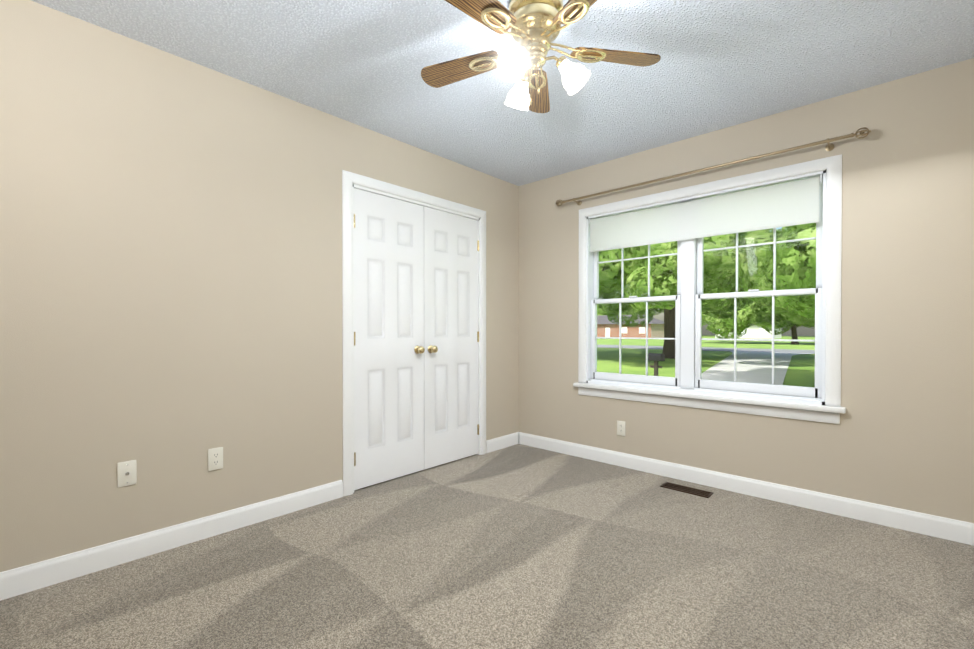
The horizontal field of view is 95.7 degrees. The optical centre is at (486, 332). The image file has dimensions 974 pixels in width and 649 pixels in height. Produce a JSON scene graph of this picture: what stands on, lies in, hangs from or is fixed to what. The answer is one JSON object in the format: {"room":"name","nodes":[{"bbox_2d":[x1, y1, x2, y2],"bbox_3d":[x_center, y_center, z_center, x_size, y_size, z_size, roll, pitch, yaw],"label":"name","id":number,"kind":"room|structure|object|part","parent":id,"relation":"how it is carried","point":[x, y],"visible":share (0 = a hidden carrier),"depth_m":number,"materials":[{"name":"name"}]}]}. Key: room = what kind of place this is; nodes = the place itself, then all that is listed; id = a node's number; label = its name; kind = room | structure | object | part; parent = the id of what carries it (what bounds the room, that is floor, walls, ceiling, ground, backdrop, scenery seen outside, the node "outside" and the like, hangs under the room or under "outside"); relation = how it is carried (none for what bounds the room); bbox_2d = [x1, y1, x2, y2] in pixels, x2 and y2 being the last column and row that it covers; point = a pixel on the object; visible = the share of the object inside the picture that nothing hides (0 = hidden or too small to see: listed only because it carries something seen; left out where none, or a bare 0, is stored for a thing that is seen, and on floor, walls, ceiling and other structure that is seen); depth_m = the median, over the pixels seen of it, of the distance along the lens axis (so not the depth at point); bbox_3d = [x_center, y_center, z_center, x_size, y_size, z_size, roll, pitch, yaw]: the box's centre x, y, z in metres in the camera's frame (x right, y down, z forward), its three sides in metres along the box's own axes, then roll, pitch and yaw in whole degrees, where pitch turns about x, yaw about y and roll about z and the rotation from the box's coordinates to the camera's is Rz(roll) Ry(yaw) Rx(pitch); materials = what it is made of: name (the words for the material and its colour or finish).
{"room":"empty bedroom","nodes":[
{"label":"empty bedroom","id":0,"kind":"room"},
{"bbox_2d":[0,0,518,571],"bbox_3d":[-1.035,-0.160,2.858,0.150,2.440,4.070,0,1,43],"label":"wall","id":1,"kind":"structure","parent":0,"point":[170,270],"depth_m":2.17,"materials":[{"name":"beige paint"}]},
{"bbox_2d":[117,460,136,487],"bbox_3d":[-1.673,0.656,2.051,0.017,0.115,0.070,0,1,43],"label":"outlet plate","id":2,"kind":"object","parent":1,"relation":"attached to","point":[126,473],"visible":1,"depth_m":2.05,"materials":[{"name":"white plastic"}]},
{"bbox_2d":[0,480,342,600],"bbox_3d":[-1.584,1.011,2.152,0.014,0.108,1.913,0,1,43],"label":"baseboard","id":3,"kind":"structure","parent":1,"relation":"attached to","point":[33,576],"depth_m":2.12,"materials":[{"name":"white wood"}]},
{"bbox_2d":[208,447,222,470],"bbox_3d":[-1.428,0.664,2.322,0.009,0.115,0.070,0,1,43],"label":"duplex electrical outlet","id":4,"kind":"object","parent":1,"relation":"attached to","point":[215,458],"visible":1,"depth_m":2.32,"materials":[{"name":"white plastic"}]},
{"bbox_2d":[342,170,485,495],"bbox_3d":[-0.524,0.000,3.402,0.171,2.112,1.362,0,1,43],"label":"door frame","id":5,"kind":"structure","parent":1,"relation":"attached to","point":[349,179],"depth_m":2.91,"materials":[{"name":"white wood"}]},
{"bbox_2d":[354,188,477,489],"bbox_3d":[-0.492,0.041,3.373,0.035,2.007,1.188,0,1,43],"label":"closet doors","id":6,"kind":"structure","parent":1,"relation":"in","point":[415,274],"depth_m":3.28,"materials":[{"name":"white paint"}]},
{"bbox_2d":[354,214,478,465],"bbox_3d":[-0.456,0.047,3.339,0.066,1.670,1.214,0,1,43],"label":"hardware piece","id":7,"kind":"object","parent":6,"relation":"attached to","point":[421,349],"visible":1,"depth_m":3.32,"materials":[{"name":"gold metal"}]},
{"bbox_2d":[486,432,519,452],"bbox_3d":[0.145,0.998,4.020,0.014,0.108,0.433,0,1,43],"label":"baseboard","id":8,"kind":"structure","parent":1,"relation":"attached to","point":[512,439],"depth_m":4.01,"materials":[{"name":"white wood"}]},
{"bbox_2d":[0,444,973,648],"bbox_3d":[-0.169,1.126,2.066,4.210,0.120,4.070,0,1,43],"label":"floor","id":9,"kind":"structure","parent":0,"point":[518,546],"depth_m":1.91,"materials":[{"name":"carpet"}]},
{"bbox_2d":[660,482,712,497],"bbox_3d":[1.339,1.055,2.966,0.310,0.009,0.110,0,1,43],"label":"air vent register","id":10,"kind":"object","parent":9,"relation":"on","point":[690,490],"visible":0.98,"depth_m":2.96,"materials":[{"name":"brown metal"}]},
{"bbox_2d":[31,0,973,185],"bbox_3d":[-0.169,-1.434,2.048,4.210,0.120,4.070,0,1,43],"label":"ceiling","id":11,"kind":"structure","parent":0,"point":[721,64],"depth_m":2.21,"materials":[{"name":"white paint"}]},
{"bbox_2d":[421,0,660,112],"bbox_3d":[0.172,-1.154,1.818,1.072,0.438,1.032,0,1,43],"label":"ceiling fan","id":12,"kind":"object","parent":11,"relation":"hanging from","point":[534,27],"visible":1,"depth_m":1.81,"materials":[{"name":"gold metal"}]},
{"bbox_2d":[519,58,973,522],"bbox_3d":[1.474,-0.162,3.207,3.360,2.440,0.150,0,1,43],"label":"wall","id":13,"kind":"structure","parent":0,"point":[901,435],"depth_m":2.51,"materials":[{"name":"beige paint"}]},
{"bbox_2d":[617,420,624,435],"bbox_3d":[1.061,0.756,3.488,0.070,0.115,0.009,0,1,43],"label":"duplex electrical outlet","id":14,"kind":"object","parent":13,"relation":"attached to","point":[621,428],"visible":1,"depth_m":3.48,"materials":[{"name":"white plastic"}]},
{"bbox_2d":[573,154,845,423],"bbox_3d":[1.454,-0.255,3.191,1.792,1.566,0.200,0,1,43],"label":"window","id":15,"kind":"structure","parent":13,"relation":"in","point":[828,408],"depth_m":3.03,"materials":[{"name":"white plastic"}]},
{"bbox_2d":[589,174,822,262],"bbox_3d":[1.430,-0.685,3.163,1.558,0.526,0.038,0,1,43],"label":"roller blind","id":16,"kind":"object","parent":15,"relation":"attached to","point":[793,203],"visible":1,"depth_m":3.02,"materials":[{"name":"fabric"}]},
{"bbox_3d":[1.484,-0.269,3.224,1.566,1.354,0.108,0,1,43],"label":"window sashes","id":17,"kind":"part","parent":15,"relation":"part of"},
{"bbox_2d":[555,127,870,206],"bbox_3d":[1.362,-1.105,3.123,2.054,0.064,0.115,0,1,43],"label":"curtain rod","id":18,"kind":"object","parent":13,"relation":"attached to","point":[829,146],"visible":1,"depth_m":2.83,"materials":[{"name":"gold metal"}]},
{"bbox_2d":[520,432,973,545],"bbox_3d":[1.408,1.004,3.165,3.030,0.108,0.014,0,1,43],"label":"baseboard","id":19,"kind":"structure","parent":13,"relation":"attached to","point":[917,522],"depth_m":2.76,"materials":[{"name":"white wood"}]},
{"label":"outside","id":20,"kind":"structure","parent":0,"visible":0},
{"bbox_2d":[597,335,814,386],"bbox_3d":[39.276,1.405,61.056,160.000,0.300,136.060,0,1,43],"label":"lawn","id":21,"kind":"structure","parent":20,"point":[807,368],"depth_m":26.66,"materials":[{"name":"green plant"}]},
{"bbox_2d":[597,280,656,315],"bbox_3d":[38.093,-9.953,133.800,25.710,21.542,19.930,0,1,43],"label":"tree","id":22,"kind":"object","parent":21,"relation":"on","point":[599,311],"depth_m":127.16,"materials":[{"name":"green plant"}]},
{"bbox_2d":[597,315,663,337],"bbox_3d":[27.774,-1.372,93.516,19.000,4.800,10.000,0,1,43],"label":"brick house","id":23,"kind":"structure","parent":21,"relation":"on","point":[656,326],"depth_m":87.83,"materials":[{"name":"red brick"}]},
{"bbox_2d":[648,353,664,375],"bbox_3d":[5.240,1.109,13.662,0.200,0.952,0.500,0,0,-27],"label":"mailbox","id":24,"kind":"object","parent":21,"relation":"on","point":[652,357],"depth_m":13.61,"materials":[{"name":"brown"}]},
{"bbox_2d":[663,284,717,324],"bbox_3d":[59.743,-9.150,112.797,29.591,20.265,18.953,0,1,43],"label":"tree","id":25,"kind":"object","parent":21,"relation":"on","point":[704,322],"depth_m":108.93,"materials":[{"name":"green plant"}]},
{"bbox_2d":[597,226,807,358],"bbox_3d":[10.969,-5.956,26.132,19.237,15.087,19.548,0,1,43],"label":"oak tree","id":26,"kind":"object","parent":21,"relation":"on","point":[714,273],"depth_m":19.93,"materials":[{"name":"green plant"}]},
{"bbox_2d":[597,345,814,353],"bbox_3d":[18.583,1.394,38.689,160.000,0.023,7.000,0,1,43],"label":"street","id":27,"kind":"structure","parent":21,"relation":"on","point":[724,349],"depth_m":36.81,"materials":[{"name":"grey asphalt"}]},
{"bbox_2d":[715,322,781,338],"bbox_3d":[52.384,-1.186,88.459,11.000,4.500,9.000,0,1,43],"label":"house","id":28,"kind":"structure","parent":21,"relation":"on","point":[754,333],"depth_m":84.22,"materials":[{"name":"white"}]},
{"bbox_2d":[701,351,810,384],"bbox_3d":[11.722,1.506,20.652,7.923,0.001,29.200,0,1,43],"label":"driveway","id":29,"kind":"structure","parent":21,"relation":"on","point":[752,366],"depth_m":18.76,"materials":[{"name":"concrete"}]},
{"bbox_2d":[705,229,809,343],"bbox_3d":[35.318,-5.566,51.090,18.799,13.934,10.173,0,1,43],"label":"tree","id":30,"kind":"object","parent":21,"relation":"on","point":[716,324],"depth_m":52.16,"materials":[{"name":"green plant"}]},
{"bbox_2d":[741,223,815,328],"bbox_3d":[12.022,-3.772,8.840,12.885,10.920,11.303,0,1,43],"label":"tree","id":31,"kind":"object","parent":21,"relation":"on","point":[785,280],"depth_m":9.60,"materials":[{"name":"green plant"}]}
]}

